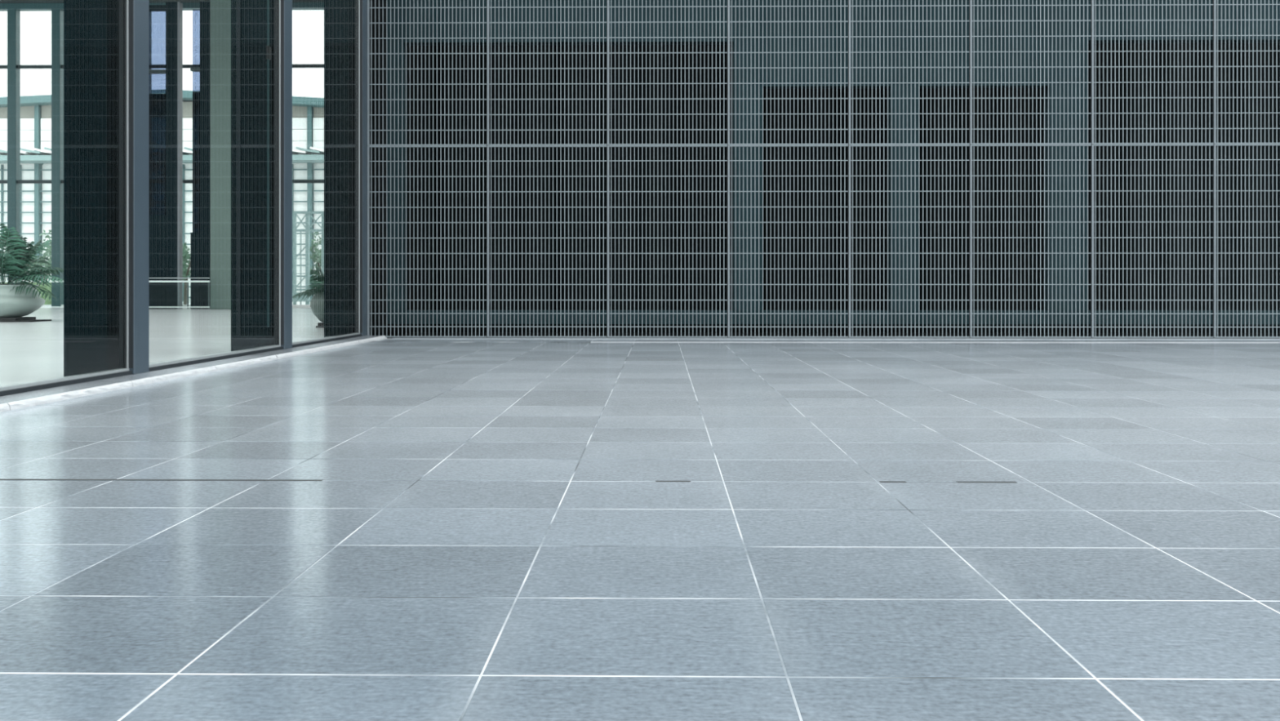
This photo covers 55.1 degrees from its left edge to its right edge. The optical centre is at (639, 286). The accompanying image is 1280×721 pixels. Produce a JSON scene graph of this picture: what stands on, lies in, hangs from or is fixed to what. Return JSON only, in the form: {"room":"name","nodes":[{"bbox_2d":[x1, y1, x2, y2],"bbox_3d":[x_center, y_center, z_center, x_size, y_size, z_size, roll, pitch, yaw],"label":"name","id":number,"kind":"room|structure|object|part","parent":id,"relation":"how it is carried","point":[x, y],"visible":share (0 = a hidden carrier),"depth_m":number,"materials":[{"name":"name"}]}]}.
{"room":"building courtyard","nodes":[
{"label":"building courtyard","id":0,"kind":"room"},
{"bbox_2d":[0,307,324,386],"bbox_3d":[-19.167,0.965,25.766,28.830,0.250,45.700,0,0,1],"label":"floor","id":1,"kind":"structure","parent":0,"point":[30,351],"depth_m":20.13,"materials":[{"name":"white tile"}]},
{"bbox_2d":[0,222,63,321],"bbox_3d":[-15.354,-0.328,29.545,2.794,2.336,3.105,0,0,-29],"label":"potted palm","id":2,"kind":"object","parent":1,"relation":"on","point":[20,300],"visible":0.99,"depth_m":29.14,"materials":[{"name":"plant"}]},
{"bbox_2d":[0,284,45,317],"bbox_3d":[-15.342,0.350,29.454,1.900,0.780,1.900,0,0,1],"label":"pot","id":3,"kind":"object","parent":2,"relation":"attached to","point":[15,301],"depth_m":28.96,"materials":[{"name":"white ceramic"}]},
{"bbox_2d":[63,0,119,376],"bbox_3d":[-5.039,-2.860,11.374,0.042,7.400,1.260,0,0,1],"label":"panel","id":4,"kind":"object","parent":1,"relation":"on","point":[91,27],"visible":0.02,"depth_m":11.21,"materials":[{"name":"black metal"}]},
{"bbox_2d":[0,277,209,308],"bbox_3d":[-20.513,0.244,44.941,9.518,1.141,0.070,0,0,1],"label":"railing","id":5,"kind":"object","parent":1,"relation":"on","point":[187,282],"visible":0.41,"depth_m":44.85,"materials":[{"name":"metal"}]},
{"bbox_3d":[-20.513,-0.183,44.941,9.518,0.064,0.070,0,0,1],"label":"rail","id":6,"kind":"part","parent":5,"relation":"part of","materials":[{"name":"silver metal"}]},
{"bbox_3d":[-20.513,0.754,44.941,9.518,0.041,0.050,0,0,1],"label":"rail","id":7,"kind":"part","parent":5,"relation":"part of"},
{"bbox_3d":[-17.406,-0.309,44.890,3.303,0.035,0.050,0,0,1],"label":"rail","id":8,"kind":"part","parent":5,"relation":"part of","materials":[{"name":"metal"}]},
{"bbox_3d":[-16.550,0.335,44.876,0.047,0.961,0.040,0,0,1],"label":"post","id":9,"kind":"part","parent":5,"relation":"part of","materials":[{"name":"silver metal"}]},
{"bbox_3d":[-15.784,0.335,44.864,0.047,0.961,0.040,0,0,1],"label":"post","id":10,"kind":"part","parent":5,"relation":"part of","materials":[{"name":"silver metal"}]},
{"bbox_2d":[0,2,324,307],"bbox_3d":[-17.358,-5.191,48.370,25.771,12.063,0.400,0,0,1],"label":"window","id":11,"kind":"structure","parent":1,"relation":"on","point":[13,10],"depth_m":48.31,"materials":[{"name":"clear glass"}]},
{"bbox_2d":[149,1,182,308],"bbox_3d":[-18.183,-4.955,46.543,1.597,11.589,0.520,0,0,1],"label":"screen","id":12,"kind":"object","parent":1,"relation":"on","point":[166,21],"visible":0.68,"depth_m":46.30,"materials":[{"name":"blue glass"}]},
{"bbox_3d":[-18.450,-7.699,46.512,1.065,0.745,0.010,0,0,1],"label":"pane","id":13,"kind":"part","parent":12,"relation":"part of","materials":[{"name":"blue glass"}]},
{"bbox_3d":[-18.450,-9.323,46.512,1.065,2.252,0.010,0,0,1],"label":"pane","id":14,"kind":"part","parent":12,"relation":"part of","materials":[{"name":"blue glass"}]},
{"bbox_3d":[-18.449,-0.931,46.557,1.065,3.542,0.500,0,0,1],"label":"panel","id":15,"kind":"part","parent":12,"relation":"part of","materials":[{"name":"black metal"}]},
{"bbox_3d":[-18.450,-5.014,46.512,1.065,4.612,0.010,0,0,1],"label":"dark pane","id":16,"kind":"part","parent":12,"relation":"part of","materials":[{"name":"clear glass"}]},
{"bbox_3d":[-17.689,-4.955,46.545,0.444,11.589,0.500,0,0,1],"label":"post","id":17,"kind":"part","parent":12,"relation":"part of","materials":[{"name":"black metal"}]},
{"bbox_3d":[-17.425,-4.955,46.431,0.076,11.589,0.320,0,0,1],"label":"edge trim","id":18,"kind":"part","parent":12,"relation":"part of","materials":[{"name":"grey metal"}]},
{"bbox_2d":[190,1,210,308],"bbox_3d":[-16.607,-4.955,46.517,0.723,11.589,0.520,0,0,1],"label":"screen","id":19,"kind":"object","parent":1,"relation":"on","point":[200,237],"visible":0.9,"depth_m":46.28,"materials":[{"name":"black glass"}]},
{"bbox_3d":[-16.797,-0.601,46.530,0.343,2.882,0.500,0,0,1],"label":"panel","id":20,"kind":"part","parent":19,"relation":"part of","materials":[{"name":"metal"}]},
{"bbox_3d":[-16.797,-8.948,46.485,0.343,3.123,0.010,0,0,1],"label":"pane","id":21,"kind":"part","parent":19,"relation":"part of","materials":[{"name":"blue glass"}]},
{"bbox_3d":[-16.797,-4.714,46.485,0.343,5.333,0.010,0,0,1],"label":"dark pane","id":22,"kind":"part","parent":19,"relation":"part of","materials":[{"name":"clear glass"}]},
{"bbox_3d":[-16.431,-4.955,46.524,0.371,11.589,0.500,0,0,1],"label":"post","id":23,"kind":"part","parent":19,"relation":"part of","materials":[{"name":"black metal"}]},
{"bbox_2d":[210,0,231,309],"bbox_3d":[-15.466,-5.152,45.658,0.817,11.984,0.800,0,0,1],"label":"concrete column","id":24,"kind":"structure","parent":1,"relation":"on","point":[220,10],"depth_m":45.26,"materials":[{"name":"grey concrete"}]},
{"bbox_2d":[231,0,273,351],"bbox_3d":[-4.950,-2.860,15.818,0.075,7.400,1.771,0,0,1],"label":"panel","id":25,"kind":"object","parent":1,"relation":"on","point":[251,20],"visible":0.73,"depth_m":15.59,"materials":[{"name":"black metal"}]},
{"bbox_3d":[-4.929,-2.910,16.248,0.018,6.900,0.030,0,0,1],"label":"pull rail","id":26,"kind":"part","parent":25,"relation":"part of","materials":[{"name":"black metal"}]},
{"bbox_2d":[292,266,324,327],"bbox_3d":[-6.309,0.223,25.176,1.485,1.234,1.182,0,0,35],"label":"potted palm","id":27,"kind":"object","parent":1,"relation":"on","point":[317,303],"visible":0.34,"depth_m":24.95,"materials":[{"name":"plant"}]},
{"bbox_2d":[310,291,324,322],"bbox_3d":[-6.351,0.424,25.207,0.840,0.632,0.840,0,0,1],"label":"pot","id":28,"kind":"object","parent":27,"relation":"attached to","point":[317,303],"depth_m":24.88,"materials":[{"name":"grey ceramic"}]},
{"bbox_2d":[324,0,354,337],"bbox_3d":[-4.897,-2.860,20.050,0.042,7.400,1.964,0,0,1],"label":"panel","id":29,"kind":"object","parent":1,"relation":"on","point":[339,15],"visible":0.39,"depth_m":19.88,"materials":[{"name":"black metal"}]},
{"bbox_2d":[0,0,324,3],"bbox_3d":[-19.207,-11.404,25.767,28.750,0.500,45.700,0,0,1],"label":"ceiling","id":30,"kind":"structure","parent":0,"point":[1,1],"depth_m":47.93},
{"bbox_2d":[0,337,1279,720],"bbox_3d":[6.548,0.963,8.394,22.180,0.154,25.000,0,0,1],"label":"floor","id":31,"kind":"structure","parent":0,"point":[387,529],"depth_m":4.43,"materials":[{"name":"tile"}]},
{"bbox_2d":[367,145,487,337],"bbox_3d":[-3.651,-0.771,21.042,2.059,3.282,0.045,0,0,1],"label":"panel","id":32,"kind":"object","parent":31,"relation":"on","point":[483,146],"visible":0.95,"depth_m":21.03,"materials":[{"name":"metal"}]},
{"bbox_3d":[-4.665,-0.771,21.059,0.032,3.282,0.045,0,0,1],"label":"frame","id":33,"kind":"part","parent":32,"relation":"part of","materials":[{"name":"metal"}]},
{"bbox_3d":[-3.639,-2.402,21.041,2.017,0.019,0.034,0,0,1],"label":"frame","id":34,"kind":"part","parent":32,"relation":"part of","materials":[{"name":"metal"}]},
{"bbox_3d":[-3.639,0.861,21.041,2.017,0.019,0.034,0,0,1],"label":"frame","id":35,"kind":"part","parent":32,"relation":"part of","materials":[{"name":"metal"}]},
{"bbox_3d":[-2.626,-0.771,21.032,0.008,3.282,0.030,0,0,1],"label":"frame","id":36,"kind":"part","parent":32,"relation":"part of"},
{"bbox_2d":[487,145,607,337],"bbox_3d":[-1.591,-0.771,21.009,2.059,3.282,0.045,0,0,1],"label":"panel","id":37,"kind":"object","parent":31,"relation":"on","point":[488,146],"visible":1,"depth_m":21.00,"materials":[{"name":"metal"}]},
{"bbox_3d":[-2.604,-0.771,21.025,0.032,3.282,0.045,0,0,1],"label":"frame","id":38,"kind":"part","parent":37,"relation":"part of","materials":[{"name":"metal"}]},
{"bbox_2d":[487,0,607,145],"bbox_3d":[-1.591,-4.095,21.009,2.059,3.350,0.045,0,0,1],"label":"panel","id":39,"kind":"object","parent":37,"relation":"on","point":[488,6],"visible":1,"depth_m":21.00,"materials":[{"name":"metal"}]},
{"bbox_3d":[-2.604,-4.095,21.025,0.032,3.350,0.045,0,0,1],"label":"frame","id":40,"kind":"part","parent":39,"relation":"part of","materials":[{"name":"metal"}]},
{"bbox_3d":[-1.579,-2.429,21.008,2.017,0.019,0.034,0,0,1],"label":"frame","id":41,"kind":"part","parent":39,"relation":"part of","materials":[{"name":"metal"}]},
{"bbox_3d":[-0.565,-4.095,20.998,0.008,3.350,0.030,0,0,1],"label":"frame","id":42,"kind":"part","parent":39,"relation":"part of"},
{"bbox_3d":[-1.579,-2.402,21.008,2.017,0.019,0.034,0,0,1],"label":"frame","id":43,"kind":"part","parent":37,"relation":"part of","materials":[{"name":"metal"}]},
{"bbox_3d":[-1.579,0.861,21.008,2.017,0.019,0.034,0,0,1],"label":"frame","id":44,"kind":"part","parent":37,"relation":"part of","materials":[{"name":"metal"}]},
{"bbox_3d":[-0.565,-0.771,20.998,0.008,3.282,0.030,0,0,1],"label":"frame","id":45,"kind":"part","parent":37,"relation":"part of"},
{"bbox_2d":[607,145,727,337],"bbox_3d":[0.470,-0.771,20.975,2.059,3.282,0.045,0,0,1],"label":"panel","id":46,"kind":"object","parent":31,"relation":"on","point":[608,146],"visible":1,"depth_m":20.97,"materials":[{"name":"metal"}]},
{"bbox_3d":[-0.543,-0.771,20.992,0.032,3.282,0.045,0,0,1],"label":"frame","id":47,"kind":"part","parent":46,"relation":"part of","materials":[{"name":"metal"}]},
{"bbox_2d":[607,0,727,145],"bbox_3d":[0.470,-4.095,20.975,2.059,3.350,0.045,0,0,1],"label":"panel","id":48,"kind":"object","parent":46,"relation":"on","point":[708,6],"visible":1,"depth_m":20.97,"materials":[{"name":"metal"}]},
{"bbox_3d":[-0.543,-4.095,20.992,0.032,3.350,0.045,0,0,1],"label":"frame","id":49,"kind":"part","parent":48,"relation":"part of","materials":[{"name":"metal"}]},
{"bbox_3d":[0.482,-2.429,20.974,2.017,0.019,0.034,0,0,1],"label":"frame","id":50,"kind":"part","parent":48,"relation":"part of","materials":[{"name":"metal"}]},
{"bbox_3d":[0.482,-2.402,20.974,2.017,0.019,0.034,0,0,1],"label":"frame","id":51,"kind":"part","parent":46,"relation":"part of","materials":[{"name":"metal"}]},
{"bbox_3d":[0.482,0.861,20.974,2.017,0.019,0.034,0,0,1],"label":"frame","id":52,"kind":"part","parent":46,"relation":"part of","materials":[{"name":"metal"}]},
{"bbox_2d":[727,145,848,337],"bbox_3d":[2.531,-0.771,20.942,2.059,3.282,0.045,0,0,1],"label":"panel","id":53,"kind":"object","parent":31,"relation":"on","point":[728,146],"visible":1,"depth_m":20.93,"materials":[{"name":"metal"}]},
{"bbox_3d":[1.518,-0.771,20.958,0.032,3.282,0.045,0,0,1],"label":"frame","id":54,"kind":"part","parent":53,"relation":"part of","materials":[{"name":"metal"}]},
{"bbox_2d":[727,0,848,145],"bbox_3d":[2.531,-4.095,20.942,2.059,3.350,0.045,0,0,1],"label":"panel","id":55,"kind":"object","parent":53,"relation":"on","point":[728,1],"visible":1,"depth_m":20.94,"materials":[{"name":"metal"}]},
{"bbox_3d":[1.518,-4.095,20.958,0.032,3.350,0.045,0,0,1],"label":"frame","id":56,"kind":"part","parent":55,"relation":"part of","materials":[{"name":"metal"}]},
{"bbox_3d":[2.543,-2.429,20.940,2.017,0.019,0.034,0,0,1],"label":"frame","id":57,"kind":"part","parent":55,"relation":"part of","materials":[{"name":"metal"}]},
{"bbox_3d":[3.557,-4.095,20.931,0.008,3.350,0.030,0,0,1],"label":"frame","id":58,"kind":"part","parent":55,"relation":"part of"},
{"bbox_3d":[2.543,-2.402,20.940,2.017,0.019,0.034,0,0,1],"label":"frame","id":59,"kind":"part","parent":53,"relation":"part of","materials":[{"name":"metal"}]},
{"bbox_3d":[2.543,0.861,20.940,2.017,0.019,0.034,0,0,1],"label":"frame","id":60,"kind":"part","parent":53,"relation":"part of","materials":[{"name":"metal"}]},
{"bbox_3d":[3.557,-0.771,20.931,0.008,3.282,0.030,0,0,1],"label":"frame","id":61,"kind":"part","parent":53,"relation":"part of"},
{"bbox_2d":[848,144,969,337],"bbox_3d":[4.592,-0.771,20.908,2.059,3.282,0.045,0,0,1],"label":"panel","id":62,"kind":"object","parent":31,"relation":"on","point":[918,145],"visible":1,"depth_m":20.90,"materials":[{"name":"metal"}]},
{"bbox_3d":[3.578,-0.771,20.924,0.032,3.282,0.045,0,0,1],"label":"frame","id":63,"kind":"part","parent":62,"relation":"part of","materials":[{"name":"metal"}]},
{"bbox_2d":[848,0,969,144],"bbox_3d":[4.592,-4.095,20.908,2.059,3.350,0.045,0,0,1],"label":"panel","id":64,"kind":"object","parent":62,"relation":"on","point":[922,5],"visible":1,"depth_m":20.90,"materials":[{"name":"metal"}]},
{"bbox_3d":[3.578,-4.095,20.924,0.032,3.350,0.045,0,0,1],"label":"frame","id":65,"kind":"part","parent":64,"relation":"part of","materials":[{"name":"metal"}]},
{"bbox_3d":[4.604,-2.429,20.907,2.017,0.019,0.034,0,0,1],"label":"frame","id":66,"kind":"part","parent":64,"relation":"part of","materials":[{"name":"metal"}]},
{"bbox_3d":[5.617,-4.095,20.897,0.008,3.350,0.030,0,0,1],"label":"frame","id":67,"kind":"part","parent":64,"relation":"part of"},
{"bbox_3d":[4.604,-2.402,20.907,2.017,0.019,0.034,0,0,1],"label":"frame","id":68,"kind":"part","parent":62,"relation":"part of","materials":[{"name":"metal"}]},
{"bbox_3d":[4.604,0.861,20.907,2.017,0.019,0.034,0,0,1],"label":"frame","id":69,"kind":"part","parent":62,"relation":"part of","materials":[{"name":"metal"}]},
{"bbox_3d":[5.617,-0.771,20.897,0.008,3.282,0.030,0,0,1],"label":"frame","id":70,"kind":"part","parent":62,"relation":"part of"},
{"bbox_2d":[969,144,1091,337],"bbox_3d":[6.652,-0.771,20.874,2.059,3.282,0.045,0,0,1],"label":"panel","id":71,"kind":"object","parent":31,"relation":"on","point":[971,145],"visible":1,"depth_m":20.86,"materials":[{"name":"metal"}]},
{"bbox_3d":[5.639,-0.771,20.891,0.032,3.282,0.045,0,0,1],"label":"frame","id":72,"kind":"part","parent":71,"relation":"part of","materials":[{"name":"metal"}]},
{"bbox_2d":[969,0,1091,144],"bbox_3d":[6.652,-4.095,20.874,2.059,3.350,0.045,0,0,1],"label":"panel","id":73,"kind":"object","parent":71,"relation":"on","point":[971,1],"visible":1,"depth_m":20.86,"materials":[{"name":"metal"}]},
{"bbox_3d":[5.639,-4.095,20.891,0.032,3.350,0.045,0,0,1],"label":"frame","id":74,"kind":"part","parent":73,"relation":"part of","materials":[{"name":"metal"}]},
{"bbox_3d":[6.665,-2.429,20.873,2.017,0.019,0.034,0,0,1],"label":"frame","id":75,"kind":"part","parent":73,"relation":"part of","materials":[{"name":"metal"}]},
{"bbox_3d":[7.678,-4.095,20.863,0.008,3.350,0.030,0,0,1],"label":"frame","id":76,"kind":"part","parent":73,"relation":"part of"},
{"bbox_3d":[6.665,-2.402,20.873,2.017,0.019,0.034,0,0,1],"label":"frame","id":77,"kind":"part","parent":71,"relation":"part of","materials":[{"name":"metal"}]},
{"bbox_3d":[6.665,0.861,20.873,2.017,0.019,0.034,0,0,1],"label":"frame","id":78,"kind":"part","parent":71,"relation":"part of","materials":[{"name":"metal"}]},
{"bbox_3d":[7.678,-0.771,20.863,0.008,3.282,0.030,0,0,1],"label":"frame","id":79,"kind":"part","parent":71,"relation":"part of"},
{"bbox_2d":[1091,144,1213,337],"bbox_3d":[8.713,-0.771,20.841,2.059,3.282,0.045,0,0,1],"label":"panel","id":80,"kind":"object","parent":31,"relation":"on","point":[1092,145],"visible":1,"depth_m":20.83,"materials":[{"name":"metal"}]},
{"bbox_3d":[7.700,-0.771,20.857,0.032,3.282,0.045,0,0,1],"label":"frame","id":81,"kind":"part","parent":80,"relation":"part of","materials":[{"name":"metal"}]},
{"bbox_2d":[1091,0,1213,144],"bbox_3d":[8.713,-4.095,20.841,2.059,3.350,0.045,0,0,1],"label":"panel","id":82,"kind":"object","parent":80,"relation":"on","point":[1092,1],"visible":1,"depth_m":20.83,"materials":[{"name":"metal"}]},
{"bbox_3d":[7.700,-4.095,20.857,0.032,3.350,0.045,0,0,1],"label":"frame","id":83,"kind":"part","parent":82,"relation":"part of","materials":[{"name":"metal"}]},
{"bbox_3d":[8.725,-2.429,20.839,2.017,0.019,0.034,0,0,1],"label":"frame","id":84,"kind":"part","parent":82,"relation":"part of","materials":[{"name":"metal"}]},
{"bbox_3d":[9.739,-4.095,20.830,0.008,3.350,0.030,0,0,1],"label":"frame","id":85,"kind":"part","parent":82,"relation":"part of","materials":[{"name":"grey metal"}]},
{"bbox_3d":[8.725,-2.402,20.839,2.017,0.019,0.034,0,0,1],"label":"frame","id":86,"kind":"part","parent":80,"relation":"part of","materials":[{"name":"metal"}]},
{"bbox_3d":[8.725,0.861,20.839,2.017,0.019,0.034,0,0,1],"label":"frame","id":87,"kind":"part","parent":80,"relation":"part of","materials":[{"name":"metal"}]},
{"bbox_3d":[9.739,-0.771,20.830,0.008,3.282,0.030,0,0,1],"label":"frame","id":88,"kind":"part","parent":80,"relation":"part of","materials":[{"name":"grey metal"}]},
{"bbox_2d":[1213,144,1279,337],"bbox_3d":[10.774,-0.771,20.807,2.059,3.282,0.045,0,0,1],"label":"panel","id":89,"kind":"object","parent":31,"relation":"on","point":[1215,145],"visible":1,"depth_m":20.80,"materials":[{"name":"metal"}]},
{"bbox_3d":[9.761,-0.771,20.823,0.032,3.282,0.045,0,0,1],"label":"frame","id":90,"kind":"part","parent":89,"relation":"part of","materials":[{"name":"metal"}]},
{"bbox_2d":[1213,0,1279,144],"bbox_3d":[10.774,-4.095,20.807,2.059,3.350,0.045,0,0,1],"label":"panel","id":91,"kind":"object","parent":89,"relation":"on","point":[1215,1],"visible":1,"depth_m":20.81,"materials":[{"name":"metal"}]},
{"bbox_3d":[9.761,-4.095,20.823,0.032,3.350,0.045,0,0,1],"label":"frame","id":92,"kind":"part","parent":91,"relation":"part of","materials":[{"name":"metal"}]},
{"bbox_3d":[10.786,-2.429,20.806,2.017,0.019,0.034,0,0,1],"label":"frame","id":93,"kind":"part","parent":91,"relation":"part of","materials":[{"name":"metal"}]},
{"bbox_3d":[10.786,-2.402,20.806,2.017,0.019,0.034,0,0,1],"label":"frame","id":94,"kind":"part","parent":89,"relation":"part of","materials":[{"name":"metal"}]},
{"bbox_3d":[10.786,0.861,20.806,2.017,0.019,0.034,0,0,1],"label":"frame","id":95,"kind":"part","parent":89,"relation":"part of","materials":[{"name":"metal"}]},
{"bbox_2d":[367,0,1279,337],"bbox_3d":[6.597,-2.735,22.735,22.950,7.550,3.720,0,0,1],"label":"wall","id":96,"kind":"structure","parent":0,"point":[591,47],"depth_m":24.45,"materials":[{"name":"grey metal"}]},
{"bbox_2d":[367,0,487,146],"bbox_3d":[-3.651,-4.095,21.042,2.059,3.350,0.045,0,0,1],"label":"panel","id":97,"kind":"object","parent":96,"relation":"attached to","point":[368,1],"visible":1,"depth_m":21.04,"materials":[{"name":"metal"}]},
{"bbox_3d":[-4.665,-4.095,21.059,0.032,3.350,0.045,0,0,1],"label":"frame","id":98,"kind":"part","parent":97,"relation":"part of","materials":[{"name":"metal"}]},
{"bbox_3d":[-3.639,-2.429,21.041,2.017,0.019,0.034,0,0,1],"label":"frame","id":99,"kind":"part","parent":97,"relation":"part of","materials":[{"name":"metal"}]},
{"bbox_3d":[-2.626,-4.095,21.032,0.008,3.350,0.030,0,0,1],"label":"frame","id":100,"kind":"part","parent":97,"relation":"part of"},
{"bbox_2d":[370,143,1279,147],"bbox_3d":[3.563,-2.416,20.975,16.488,0.040,0.040,0,0,1],"label":"trim","id":101,"kind":"structure","parent":96,"relation":"attached to","point":[1224,144],"depth_m":20.97,"materials":[{"name":"metal"}]},
{"bbox_2d":[390,337,1279,339],"bbox_3d":[6.813,0.889,20.657,22.050,0.022,0.330,0,0,1],"label":"trim","id":102,"kind":"structure","parent":96,"relation":"attached to","point":[391,338],"depth_m":20.67,"materials":[{"name":"grey metal"}]},
{"bbox_2d":[387,0,1279,324],"bbox_3d":[6.625,-2.913,22.345,22.480,7.194,0.300,0,0,1],"label":"wall","id":103,"kind":"structure","parent":0,"point":[591,2],"depth_m":22.25,"materials":[{"name":"teal concrete"}]},
{"bbox_3d":[-4.947,-6.610,11.872,0.220,0.200,18.380,0,0,1],"label":"wall","id":104,"kind":"structure","parent":0,"visible":0},
{"bbox_2d":[0,0,367,395],"bbox_3d":[-4.907,-2.935,11.872,0.140,7.550,18.380,0,0,1],"label":"window","id":105,"kind":"structure","parent":104,"relation":"in","point":[134,15],"depth_m":12.62,"materials":[{"name":"metal"}]},
{"bbox_3d":[-4.919,0.792,11.872,0.075,0.025,18.380,0,0,1],"label":"sill","id":106,"kind":"part","parent":105,"relation":"part of","materials":[{"name":"metal"}]},
{"bbox_2d":[0,335,386,412],"bbox_3d":[-4.799,0.938,11.570,0.626,0.205,18.980,0,0,1],"label":"trim","id":107,"kind":"structure","parent":104,"relation":"attached to","point":[11,402],"depth_m":11.61,"materials":[{"name":"stone"}]},
{"label":"outside","id":108,"kind":"structure","parent":0,"visible":0},
{"bbox_2d":[182,301,310,304],"bbox_3d":[-37.806,1.140,134.785,200.000,0.300,171.700,0,0,1],"label":"ground","id":109,"kind":"structure","parent":108,"point":[297,302],"depth_m":71.98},
{"bbox_2d":[0,280,51,304],"bbox_3d":[-26.880,0.350,52.560,10.703,1.280,1.371,0,0,1],"label":"hedge","id":110,"kind":"object","parent":109,"relation":"on","point":[47,301],"visible":0.03,"depth_m":51.96,"materials":[{"name":"green plant"}]},
{"bbox_2d":[23,229,51,279],"bbox_3d":[-32.242,-1.061,66.447,2.966,4.107,3.007,0,0,1],"label":"tree","id":111,"kind":"object","parent":109,"relation":"on","point":[49,251],"visible":0.17,"depth_m":65.92,"materials":[{"name":"green plant"}]},
{"bbox_2d":[0,89,324,301],"bbox_3d":[-34.284,-5.902,83.571,33.122,13.784,10.000,0,0,1],"label":"building","id":112,"kind":"structure","parent":109,"relation":"on","point":[308,113],"depth_m":80.67,"materials":[{"name":"grey metal"}]},
{"bbox_3d":[-41.504,-9.180,80.988,3.223,0.732,0.400,0,0,1],"label":"cladding panel","id":113,"kind":"part","parent":112,"relation":"part of","materials":[{"name":"white"}]},
{"bbox_3d":[-41.504,-9.942,80.988,3.223,0.732,0.400,0,0,1],"label":"cladding panel","id":114,"kind":"part","parent":112,"relation":"part of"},
{"bbox_3d":[-41.504,-10.704,80.988,3.223,0.732,0.400,0,0,1],"label":"cladding panel","id":115,"kind":"part","parent":112,"relation":"part of","materials":[{"name":"white"}]},
{"bbox_3d":[-39.693,-5.667,80.933,0.280,13.314,0.650,0,0,1],"label":"post","id":116,"kind":"part","parent":112,"relation":"part of","materials":[{"name":"grey metal"}]},
{"bbox_3d":[-37.884,-9.180,80.929,3.218,0.732,0.400,0,0,1],"label":"cladding panel","id":117,"kind":"part","parent":112,"relation":"part of","materials":[{"name":"white"}]},
{"bbox_3d":[-37.884,-9.942,80.929,3.218,0.732,0.400,0,0,1],"label":"cladding panel","id":118,"kind":"part","parent":112,"relation":"part of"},
{"bbox_3d":[-37.884,-10.704,80.929,3.218,0.732,0.400,0,0,1],"label":"cladding panel","id":119,"kind":"part","parent":112,"relation":"part of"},
{"bbox_3d":[-30.660,-9.180,80.811,3.207,0.732,0.400,0,0,1],"label":"cladding panel","id":120,"kind":"part","parent":112,"relation":"part of","materials":[{"name":"white"}]},
{"bbox_3d":[-30.660,-9.942,80.811,3.207,0.732,0.400,0,0,1],"label":"cladding panel","id":121,"kind":"part","parent":112,"relation":"part of","materials":[{"name":"white"}]},
{"bbox_3d":[-30.660,-10.704,80.811,3.207,0.732,0.400,0,0,1],"label":"cladding panel","id":122,"kind":"part","parent":112,"relation":"part of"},
{"bbox_3d":[-23.458,-9.180,80.694,3.196,0.732,0.400,0,0,1],"label":"cladding panel","id":123,"kind":"part","parent":112,"relation":"part of","materials":[{"name":"white"}]},
{"bbox_3d":[-23.458,-9.942,80.694,3.196,0.732,0.400,0,0,1],"label":"cladding panel","id":124,"kind":"part","parent":112,"relation":"part of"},
{"bbox_3d":[-23.458,-10.704,80.694,3.196,0.732,0.400,0,0,1],"label":"cladding panel","id":125,"kind":"part","parent":112,"relation":"part of","materials":[{"name":"white"}]},
{"bbox_3d":[-21.660,-5.667,80.639,0.280,13.314,0.650,0,0,1],"label":"post","id":126,"kind":"part","parent":112,"relation":"part of","materials":[{"name":"grey metal"}]},
{"bbox_3d":[-19.864,-9.180,80.635,3.191,0.732,0.400,0,0,1],"label":"cladding panel","id":127,"kind":"part","parent":112,"relation":"part of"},
{"bbox_3d":[-19.864,-9.942,80.635,3.191,0.732,0.400,0,0,1],"label":"cladding panel","id":128,"kind":"part","parent":112,"relation":"part of","materials":[{"name":"white"}]},
{"bbox_3d":[-19.864,-10.704,80.635,3.191,0.732,0.400,0,0,1],"label":"cladding panel","id":129,"kind":"part","parent":112,"relation":"part of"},
{"bbox_2d":[182,239,190,304],"bbox_3d":[-23.872,-0.752,64.466,1.223,3.488,1.021,0,0,1],"label":"tree","id":130,"kind":"object","parent":109,"relation":"on","point":[186,272],"visible":0.58,"depth_m":64.33,"materials":[{"name":"green plant"}]},
{"bbox_2d":[292,211,324,304],"bbox_3d":[-15.446,-1.292,58.260,2.433,4.573,0.420,0,0,1],"label":"frame","id":131,"kind":"object","parent":109,"relation":"on","point":[307,230],"visible":0.69,"depth_m":58.20,"materials":[{"name":"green metal"}]},
{"bbox_3d":[-16.204,0.494,58.272,0.917,0.420,0.420,0,0,1],"label":"panel","id":132,"kind":"part","parent":131,"relation":"part of","materials":[{"name":"green metal"}]},
{"bbox_3d":[-15.344,-2.662,58.258,2.177,0.122,0.120,0,0,1],"label":"rail","id":133,"kind":"part","parent":131,"relation":"part of","materials":[{"name":"green metal"}]},
{"bbox_3d":[-15.344,-3.518,58.258,2.177,0.122,0.120,0,0,1],"label":"rail","id":134,"kind":"part","parent":131,"relation":"part of","materials":[{"name":"green metal"}]},
{"bbox_2d":[309,231,321,276],"bbox_3d":[-16.740,-1.133,64.236,1.575,4.249,1.755,0,0,1],"label":"tree","id":135,"kind":"object","parent":109,"relation":"on","point":[317,252],"visible":0.39,"depth_m":64.31,"materials":[{"name":"green plant"}]}
]}

